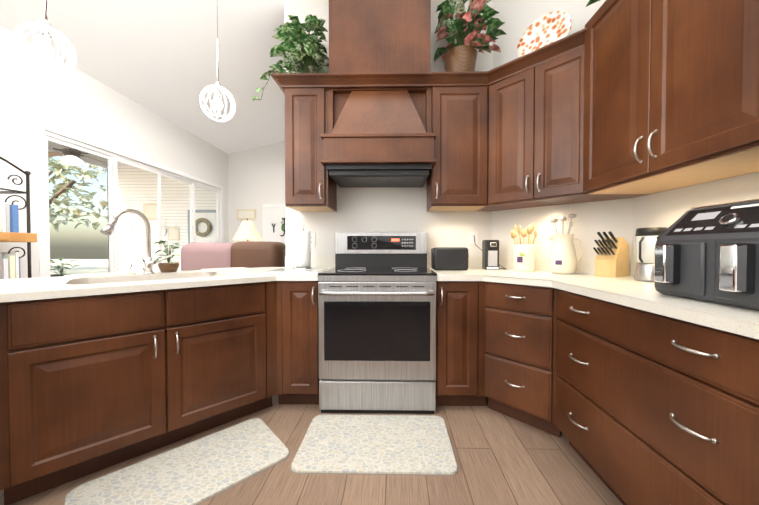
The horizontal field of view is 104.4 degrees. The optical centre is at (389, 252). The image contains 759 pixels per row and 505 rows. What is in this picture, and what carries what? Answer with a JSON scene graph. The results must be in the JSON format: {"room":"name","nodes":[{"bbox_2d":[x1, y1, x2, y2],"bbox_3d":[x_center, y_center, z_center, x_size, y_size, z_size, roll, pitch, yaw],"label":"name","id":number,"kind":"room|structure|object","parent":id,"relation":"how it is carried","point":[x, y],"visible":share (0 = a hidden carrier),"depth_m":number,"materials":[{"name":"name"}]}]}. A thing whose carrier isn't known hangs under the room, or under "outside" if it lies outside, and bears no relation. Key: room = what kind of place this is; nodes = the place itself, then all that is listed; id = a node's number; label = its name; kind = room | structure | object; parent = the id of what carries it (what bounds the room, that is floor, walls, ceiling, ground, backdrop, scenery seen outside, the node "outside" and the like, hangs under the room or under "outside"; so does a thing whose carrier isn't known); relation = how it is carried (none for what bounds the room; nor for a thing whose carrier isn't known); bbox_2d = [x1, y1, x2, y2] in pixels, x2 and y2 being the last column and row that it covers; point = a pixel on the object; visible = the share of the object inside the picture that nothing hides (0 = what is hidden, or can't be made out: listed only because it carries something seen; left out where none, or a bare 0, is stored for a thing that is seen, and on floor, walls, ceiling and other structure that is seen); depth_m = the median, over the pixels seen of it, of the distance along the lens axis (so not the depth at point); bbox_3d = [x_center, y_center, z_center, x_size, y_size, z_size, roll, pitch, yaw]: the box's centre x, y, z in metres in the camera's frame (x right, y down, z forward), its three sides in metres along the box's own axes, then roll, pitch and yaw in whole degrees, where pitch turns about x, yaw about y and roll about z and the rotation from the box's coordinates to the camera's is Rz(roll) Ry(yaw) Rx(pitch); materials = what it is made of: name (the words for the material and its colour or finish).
{"room":"kitchen","nodes":[
{"label":"kitchen","id":0,"kind":"room"},
{"bbox_2d":[48,141,113,270],"bbox_3d":[-7.611,-0.748,4.517,0.100,3.500,7.000,0,1,1],"label":"wall","id":1,"kind":"structure","parent":0,"point":[55,145],"depth_m":7.46,"materials":[{"name":"grey paint"}]},
{"bbox_2d":[0,26,228,277],"bbox_3d":[-4.051,-0.769,2.755,0.120,3.600,8.800,0,1,1],"label":"wall","id":2,"kind":"structure","parent":0,"point":[74,100],"depth_m":3.64,"materials":[{"name":"white paint"}]},
{"bbox_2d":[36,120,223,276],"bbox_3d":[-3.989,-0.264,5.133,0.102,2.510,3.600,0,1,1],"label":"window frame","id":3,"kind":"structure","parent":2,"relation":"attached to","point":[43,137],"depth_m":4.24,"materials":[{"name":"white wood"}]},
{"bbox_2d":[48,143,216,276],"bbox_3d":[-4.011,-0.229,5.133,0.028,2.260,3.280,0,1,1],"label":"window","id":4,"kind":"structure","parent":3,"relation":"attached to","point":[123,219],"depth_m":4.22,"materials":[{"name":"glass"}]},
{"bbox_2d":[0,0,284,153],"bbox_3d":[-1.231,-2.981,2.669,5.800,1.385,9.080,0,1,1],"label":"ceiling","id":5,"kind":"structure","parent":0,"point":[158,57],"depth_m":3.81,"materials":[{"name":"white paint"}]},
{"bbox_2d":[13,0,76,74],"bbox_3d":[-1.703,-1.847,1.446,0.204,1.875,0.208,0,1,1],"label":"pendant light","id":6,"kind":"object","parent":5,"relation":"hanging from","point":[45,49],"visible":1,"depth_m":1.45,"materials":[{"name":"silver metal"}]},
{"bbox_2d":[199,9,235,121],"bbox_3d":[-1.125,-1.896,1.915,0.204,2.037,0.208,0,1,1],"label":"pendant light","id":7,"kind":"object","parent":5,"relation":"hanging from","point":[217,90],"visible":1,"depth_m":1.92,"materials":[{"name":"silver metal"}]},
{"bbox_2d":[113,162,215,272],"bbox_3d":[-5.810,-0.857,8.045,3.580,3.600,0.120,0,1,1],"label":"wall","id":8,"kind":"structure","parent":0,"point":[131,253],"depth_m":7.99,"materials":[{"name":"white paint"}]},
{"bbox_2d":[143,204,156,219],"bbox_3d":[-6.451,-1.106,7.973,0.420,0.420,0.031,0,1,1],"label":"picture","id":9,"kind":"object","parent":8,"relation":"attached to","point":[149,212],"depth_m":7.96,"materials":[{"name":"beige paper"}]},
{"bbox_2d":[156,227,166,235],"bbox_3d":[-6.181,-0.575,7.974,0.260,0.260,0.037,0,1,1],"label":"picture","id":10,"kind":"object","parent":8,"relation":"attached to","point":[165,231],"depth_m":7.96,"materials":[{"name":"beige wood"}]},
{"bbox_2d":[168,227,179,240],"bbox_3d":[-5.851,-0.505,7.973,0.300,0.360,0.031,0,1,1],"label":"picture","id":11,"kind":"object","parent":8,"relation":"attached to","point":[174,230],"depth_m":7.96,"materials":[{"name":"beige paper"}]},
{"bbox_2d":[188,210,215,242],"bbox_3d":[-5.026,-0.105,7.963,0.850,2.100,0.038,0,1,1],"label":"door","id":12,"kind":"structure","parent":8,"relation":"attached to","point":[207,215],"depth_m":7.93,"materials":[{"name":"white paint"}]},
{"bbox_2d":[195,218,211,236],"bbox_3d":[-5.022,-0.674,7.894,0.510,0.510,0.110,0,1,1],"label":"wreath","id":13,"kind":"object","parent":12,"relation":"attached to","point":[204,220],"depth_m":7.85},
{"bbox_2d":[228,141,284,242],"bbox_3d":[-1.214,-1.392,7.157,5.640,4.700,0.120,0,1,1],"label":"wall","id":14,"kind":"structure","parent":0,"point":[256,178],"depth_m":7.13,"materials":[{"name":"white paint"}]},
{"bbox_2d":[237,209,255,219],"bbox_3d":[-3.465,-0.921,7.125,0.460,0.240,0.030,0,1,1],"label":"framed picture","id":15,"kind":"object","parent":14,"relation":"attached to","point":[246,213],"visible":0.96,"depth_m":7.11,"materials":[{"name":"beige wood"}]},
{"bbox_2d":[262,204,285,244],"bbox_3d":[-2.550,-0.106,7.125,1.030,2.130,0.028,0,1,1],"label":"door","id":16,"kind":"structure","parent":14,"relation":"attached to","point":[274,214],"depth_m":7.11,"materials":[{"name":"white"}]},
{"bbox_2d":[272,218,284,235],"bbox_3d":[-2.637,-0.616,7.085,0.420,0.452,0.054,0,1,1],"label":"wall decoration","id":17,"kind":"object","parent":16,"relation":"attached to","point":[282,226],"visible":0.75,"depth_m":7.08,"materials":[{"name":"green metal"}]},
{"bbox_2d":[0,274,622,504],"bbox_3d":[-5.461,1.052,4.510,17.000,0.100,15.000,0,1,1],"label":"floor","id":18,"kind":"structure","parent":0,"point":[501,459],"depth_m":1.38,"materials":[{"name":"brown wood"}]},
{"bbox_2d":[0,465,3,490],"bbox_3d":[-1.904,0.630,0.927,0.740,0.862,0.483,0,1,1],"label":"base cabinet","id":19,"kind":"object","parent":18,"relation":"on","point":[1,466],"depth_m":1.17,"materials":[{"name":"brown wood"}]},
{"bbox_2d":[0,156,36,278],"bbox_3d":[-3.744,0.051,2.508,0.474,1.969,0.910,0,1,1],"label":"rack","id":20,"kind":"object","parent":18,"relation":"on","point":[9,232],"visible":0.88,"depth_m":2.80,"materials":[{"name":"grey metal"}]},
{"bbox_2d":[0,281,283,504],"bbox_3d":[-1.378,0.616,1.810,1.341,0.862,1.301,0,1,1],"label":"base cabinet","id":21,"kind":"object","parent":18,"relation":"on","point":[91,384],"depth_m":1.41,"materials":[{"name":"brown wood"}]},
{"bbox_2d":[0,267,267,302],"bbox_3d":[-1.617,0.181,0.800,1.410,0.039,3.745,0,1,1],"label":"countertop","id":22,"kind":"structure","parent":21,"relation":"on","point":[17,289],"depth_m":1.45,"materials":[{"name":"white stone"}]},
{"bbox_2d":[64,272,136,277],"bbox_3d":[-1.788,0.138,1.832,0.320,0.010,0.175,-1,1,-44],"label":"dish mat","id":23,"kind":"object","parent":22,"relation":"on","point":[98,274],"visible":1,"depth_m":1.79,"materials":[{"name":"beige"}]},
{"bbox_2d":[100,208,170,273],"bbox_3d":[-1.555,-0.066,1.821,0.204,0.418,0.302,0,1,1],"label":"faucet","id":24,"kind":"object","parent":22,"relation":"on","point":[108,228],"visible":1,"depth_m":1.93,"materials":[{"name":"grey metal"}]},
{"bbox_2d":[154,240,178,271],"bbox_3d":[-1.568,0.027,2.094,0.180,0.224,0.178,0,1,1],"label":"plant","id":25,"kind":"object","parent":22,"relation":"on","point":[171,266],"visible":0.9,"depth_m":2.07,"materials":[{"name":"green plant"}]},
{"bbox_2d":[201,267,253,271],"bbox_3d":[-1.238,0.130,2.248,0.310,0.012,0.260,-1,1,-44],"label":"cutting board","id":26,"kind":"object","parent":22,"relation":"on","point":[226,269],"visible":1,"depth_m":2.17,"materials":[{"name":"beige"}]},
{"bbox_2d":[156,267,330,289],"bbox_3d":[-0.963,0.164,1.838,1.000,0.039,1.416,0,1,1],"label":"countertop","id":27,"kind":"structure","parent":21,"relation":"on","point":[249,276],"depth_m":1.84,"materials":[{"name":"white stone"}]},
{"bbox_2d":[263,268,326,272],"bbox_3d":[-0.692,0.135,2.211,0.385,0.006,0.340,0,1,1],"label":"board","id":28,"kind":"object","parent":27,"relation":"on","point":[291,270],"visible":0.96,"depth_m":2.17,"materials":[{"name":"white plastic"}]},
{"bbox_2d":[293,225,312,269],"bbox_3d":[-0.664,-0.041,2.268,0.150,0.342,0.150,0,1,1],"label":"paper towel","id":29,"kind":"object","parent":28,"relation":"on","point":[303,249],"visible":1,"depth_m":2.22,"materials":[{"name":"white paper"}]},
{"bbox_2d":[64,418,289,504],"bbox_3d":[-0.959,1.047,1.406,0.824,0.013,0.474,-1,1,-44],"label":"area rug","id":30,"kind":"object","parent":18,"relation":"on","point":[200,470],"visible":0.96,"depth_m":1.40,"materials":[{"name":"beige fabric"}]},
{"bbox_2d":[181,242,285,270],"bbox_3d":[-1.794,0.443,3.711,1.560,1.145,0.950,0,1,1],"label":"sofa","id":31,"kind":"object","parent":18,"relation":"on","point":[197,256],"visible":0.35,"depth_m":3.25,"materials":[{"name":"pink fabric"}]},
{"bbox_2d":[284,281,319,404],"bbox_3d":[-0.601,0.609,2.227,0.288,0.862,0.618,0,1,1],"label":"base cabinet","id":32,"kind":"object","parent":18,"relation":"on","point":[301,358],"depth_m":1.92,"materials":[{"name":"brown wood"}]},
{"bbox_2d":[290,414,457,475],"bbox_3d":[-0.073,1.043,1.633,0.819,0.013,0.479,0,1,1],"label":"area rug","id":33,"kind":"object","parent":18,"relation":"on","point":[380,444],"visible":0.98,"depth_m":1.56,"materials":[{"name":"beige fabric"}]},
{"bbox_2d":[318,232,436,413],"bbox_3d":[-0.074,0.441,2.156,0.760,1.200,0.690,0,1,1],"label":"range","id":34,"kind":"object","parent":18,"relation":"on","point":[376,322],"visible":1,"depth_m":1.88,"materials":[{"name":"silver metal"}]},
{"bbox_2d":[436,281,475,405],"bbox_3d":[0.468,0.609,2.209,0.314,0.862,0.618,0,1,1],"label":"base cabinet","id":35,"kind":"object","parent":18,"relation":"on","point":[455,300],"depth_m":1.90,"materials":[{"name":"brown wood"}]},
{"bbox_2d":[476,281,551,433],"bbox_3d":[0.958,0.613,1.970,0.763,0.862,0.727,0,1,1],"label":"base cabinet","id":36,"kind":"object","parent":18,"relation":"on","point":[514,321],"depth_m":1.75,"materials":[{"name":"brown wood"}]},
{"bbox_2d":[429,268,543,286],"bbox_3d":[0.580,0.160,2.047,0.542,0.039,0.921,0,1,1],"label":"countertop","id":37,"kind":"structure","parent":36,"relation":"on","point":[472,274],"depth_m":1.88,"materials":[{"name":"white stone"}]},
{"bbox_2d":[431,247,468,269],"bbox_3d":[0.477,0.047,2.305,0.280,0.176,0.170,0,1,1],"label":"toaster","id":38,"kind":"object","parent":37,"relation":"on","point":[449,258],"visible":1,"depth_m":2.22,"materials":[{"name":"black plastic"}]},
{"bbox_2d":[474,236,505,269],"bbox_3d":[0.824,-0.001,2.377,0.224,0.270,0.228,0,1,1],"label":"can opener","id":39,"kind":"object","parent":37,"relation":"on","point":[490,254],"visible":1,"depth_m":2.28,"materials":[{"name":"black plastic"}]},
{"bbox_2d":[552,288,758,504],"bbox_3d":[1.190,0.627,1.118,0.618,0.862,0.968,0,1,1],"label":"base cabinet","id":40,"kind":"object","parent":18,"relation":"on","point":[634,406],"depth_m":0.97,"materials":[{"name":"brown wood"}]},
{"bbox_2d":[508,269,758,339],"bbox_3d":[1.160,0.183,0.689,0.665,0.039,3.618,0,1,1],"label":"countertop","id":41,"kind":"structure","parent":40,"relation":"on","point":[630,291],"depth_m":1.01,"materials":[{"name":"white stone"}]},
{"bbox_2d":[510,223,536,271],"bbox_3d":[0.978,-0.042,2.147,0.177,0.360,0.186,0,1,1],"label":"utensil crock","id":42,"kind":"object","parent":41,"relation":"on","point":[523,257],"visible":1,"depth_m":2.09,"materials":[{"name":"beige ceramic"}]},
{"bbox_2d":[546,214,583,273],"bbox_3d":[1.170,-0.057,1.971,0.203,0.395,0.168,0,1,1],"label":"pitcher","id":43,"kind":"object","parent":41,"relation":"on","point":[563,259],"visible":1,"depth_m":1.92,"materials":[{"name":"beige ceramic"}]},
{"bbox_2d":[593,231,628,276],"bbox_3d":[1.337,0.009,1.783,0.205,0.269,0.110,-1,1,-29],"label":"knife block","id":44,"kind":"object","parent":41,"relation":"on","point":[612,258],"visible":1,"depth_m":1.75,"materials":[{"name":"brown wood"}]},
{"bbox_2d":[634,227,666,281],"bbox_3d":[1.351,0.008,1.534,0.157,0.280,0.132,0,1,1],"label":"blender","id":45,"kind":"object","parent":41,"relation":"on","point":[645,240],"visible":0.58,"depth_m":1.50,"materials":[{"name":"silver metal"}]},
{"bbox_2d":[654,199,758,310],"bbox_3d":[1.143,-0.002,0.902,0.440,0.322,0.420,0,1,1],"label":"air fryer","id":46,"kind":"object","parent":41,"relation":"on","point":[709,253],"visible":1,"depth_m":0.92,"materials":[{"name":"grey plastic"}]},
{"bbox_3d":[-2.257,0.679,4.698,0.560,0.640,0.560,0,1,1],"label":"end table","id":47,"kind":"object","parent":18,"relation":"on","visible":0},
{"bbox_2d":[232,218,261,241],"bbox_3d":[-2.257,-0.092,4.685,0.430,0.900,0.430,0,1,1],"label":"table lamp","id":48,"kind":"object","parent":47,"relation":"on","point":[247,230],"visible":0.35,"depth_m":4.58,"materials":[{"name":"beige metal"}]},
{"bbox_2d":[284,0,492,255],"bbox_3d":[0.377,-1.316,2.549,2.540,4.700,0.120,0,1,1],"label":"wall","id":49,"kind":"structure","parent":0,"point":[380,209],"depth_m":2.51,"materials":[{"name":"white paint"}]},
{"bbox_2d":[282,80,336,211],"bbox_3d":[-0.614,-0.797,2.339,0.318,0.900,0.348,0,1,1],"label":"upper cabinet","id":50,"kind":"object","parent":49,"relation":"attached to","point":[309,187],"depth_m":2.17,"materials":[{"name":"brown wood"}]},
{"bbox_2d":[253,14,328,99],"bbox_3d":[-0.726,-1.435,2.265,0.503,0.696,0.438,0,1,1],"label":"pothos plant","id":51,"kind":"object","parent":50,"relation":"on","point":[298,45],"visible":0.81,"depth_m":2.21,"materials":[{"name":"green plant"}]},
{"bbox_2d":[311,233,314,245],"bbox_3d":[-0.672,-0.110,2.521,0.072,0.116,0.010,0,1,1],"label":"electrical outlet","id":52,"kind":"object","parent":49,"relation":"attached to","point":[312,239],"visible":0.54,"depth_m":2.52,"materials":[{"name":"white plastic"}]},
{"bbox_2d":[320,0,436,186],"bbox_3d":[-0.072,-1.837,2.238,0.800,2.580,0.496,0,1,1],"label":"range hood","id":53,"kind":"object","parent":49,"relation":"attached to","point":[379,137],"visible":0.85,"depth_m":2.17,"materials":[{"name":"brown wood"}]},
{"bbox_2d":[427,76,485,210],"bbox_3d":[0.521,-0.797,2.319,0.416,0.900,0.348,0,1,1],"label":"upper cabinet","id":54,"kind":"object","parent":49,"relation":"attached to","point":[457,180],"depth_m":2.15,"materials":[{"name":"brown wood"}]},
{"bbox_2d":[434,0,505,71],"bbox_3d":[0.614,-1.592,2.241,0.527,0.691,0.431,0,1,1],"label":"potted plant","id":55,"kind":"object","parent":54,"relation":"on","point":[464,28],"visible":0.96,"depth_m":2.17,"materials":[{"name":"plant"}]},
{"bbox_2d":[469,231,477,244],"bbox_3d":[0.716,-0.123,2.497,0.072,0.116,0.010,0,1,1],"label":"electrical outlet","id":56,"kind":"object","parent":49,"relation":"attached to","point":[472,234],"visible":1,"depth_m":2.50,"materials":[{"name":"white plastic"}]},
{"bbox_2d":[517,11,571,57],"bbox_3d":[1.019,-1.418,1.959,0.250,0.351,0.250,0,1,1],"label":"decorative plate","id":57,"kind":"object","parent":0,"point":[547,29],"visible":0.65,"depth_m":1.97,"materials":[{"name":"white ceramic"}]},
{"bbox_2d":[492,0,632,275],"bbox_3d":[1.191,-1.309,2.147,0.657,4.700,0.657,0,1,1],"label":"wall","id":58,"kind":"structure","parent":0,"point":[591,219],"depth_m":2.17,"materials":[{"name":"white paint"}]},
{"bbox_2d":[285,256,637,275],"bbox_3d":[0.284,0.113,0.703,2.417,0.100,3.618,0,1,1],"label":"backsplash","id":59,"kind":"structure","parent":58,"relation":"attached to","point":[584,265],"depth_m":2.41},
{"bbox_2d":[486,67,497,203],"bbox_3d":[0.837,-0.813,2.034,0.234,0.918,0.234,0,1,1],"label":"upper cabinet","id":60,"kind":"object","parent":58,"relation":"attached to","point":[492,76],"depth_m":2.12,"materials":[{"name":"brown wood"}]},
{"bbox_2d":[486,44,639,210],"bbox_3d":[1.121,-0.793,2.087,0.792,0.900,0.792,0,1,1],"label":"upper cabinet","id":61,"kind":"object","parent":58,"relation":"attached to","point":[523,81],"depth_m":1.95,"materials":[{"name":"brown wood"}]},
{"bbox_2d":[550,30,581,195],"bbox_3d":[1.058,-0.810,1.806,0.234,0.918,0.234,0,1,1],"label":"upper cabinet","id":62,"kind":"object","parent":58,"relation":"attached to","point":[566,52],"depth_m":1.78,"materials":[{"name":"brown wood"}]},
{"bbox_2d":[632,172,758,259],"bbox_3d":[1.588,-1.318,2.648,0.120,4.700,9.040,0,1,1],"label":"wall","id":63,"kind":"structure","parent":0,"point":[668,209],"depth_m":1.50,"materials":[{"name":"white paint"}]},
{"bbox_2d":[582,0,758,195],"bbox_3d":[1.303,-0.817,1.242,0.398,0.975,0.890,0,1,1],"label":"upper cabinet","id":64,"kind":"object","parent":63,"relation":"attached to","point":[617,99],"depth_m":1.19,"materials":[{"name":"brown wood"}]},
{"bbox_2d":[586,0,599,6],"bbox_3d":[1.243,-1.503,1.409,0.484,0.389,0.511,0,1,1],"label":"ivy plant","id":65,"kind":"object","parent":64,"relation":"on","point":[590,2],"visible":0.47,"depth_m":1.63,"materials":[{"name":"green plant"}]},
{"bbox_3d":[-5.874,0.999,4.516,3.575,0.006,7.000,0,1,1],"label":"floor","id":66,"kind":"structure","parent":0,"visible":0},
{"bbox_2d":[50,258,80,276],"bbox_3d":[-4.727,0.545,4.198,0.396,0.925,0.361,0,1,1],"label":"plant","id":67,"kind":"object","parent":66,"relation":"on","point":[60,269],"depth_m":4.23,"materials":[{"name":"green plant"}]},
{"bbox_2d":[129,257,144,272],"bbox_3d":[-4.893,0.535,5.541,0.480,0.899,0.480,0,1,1],"label":"bistro chair","id":68,"kind":"object","parent":66,"relation":"on","point":[136,264],"depth_m":5.73,"materials":[{"name":"grey metal"}]},
{"bbox_3d":[-5.921,-2.558,4.468,3.680,0.120,7.220,0,1,1],"label":"ceiling","id":69,"kind":"structure","parent":0,"visible":0},
{"bbox_2d":[48,145,112,165],"bbox_3d":[-5.799,-2.051,5.411,1.486,0.925,1.455,0,1,1],"label":"ceiling fan","id":70,"kind":"object","parent":69,"relation":"hanging from","point":[71,153],"depth_m":5.32,"materials":[{"name":"brown metal"}]},
{"label":"outside","id":71,"kind":"structure","parent":0,"visible":0},
{"bbox_2d":[50,259,108,273],"bbox_3d":[-23.850,1.198,5.329,32.200,0.180,50.000,0,1,1],"label":"ground","id":72,"kind":"structure","parent":71,"point":[91,269],"depth_m":18.66,"materials":[{"name":"beige"}]},
{"bbox_2d":[48,156,107,231],"bbox_3d":[-19.105,-3.192,8.006,16.860,8.511,17.502,0,1,1],"label":"tree","id":73,"kind":"object","parent":72,"relation":"on","point":[65,185],"depth_m":11.75,"materials":[{"name":"green plant"}]}
]}

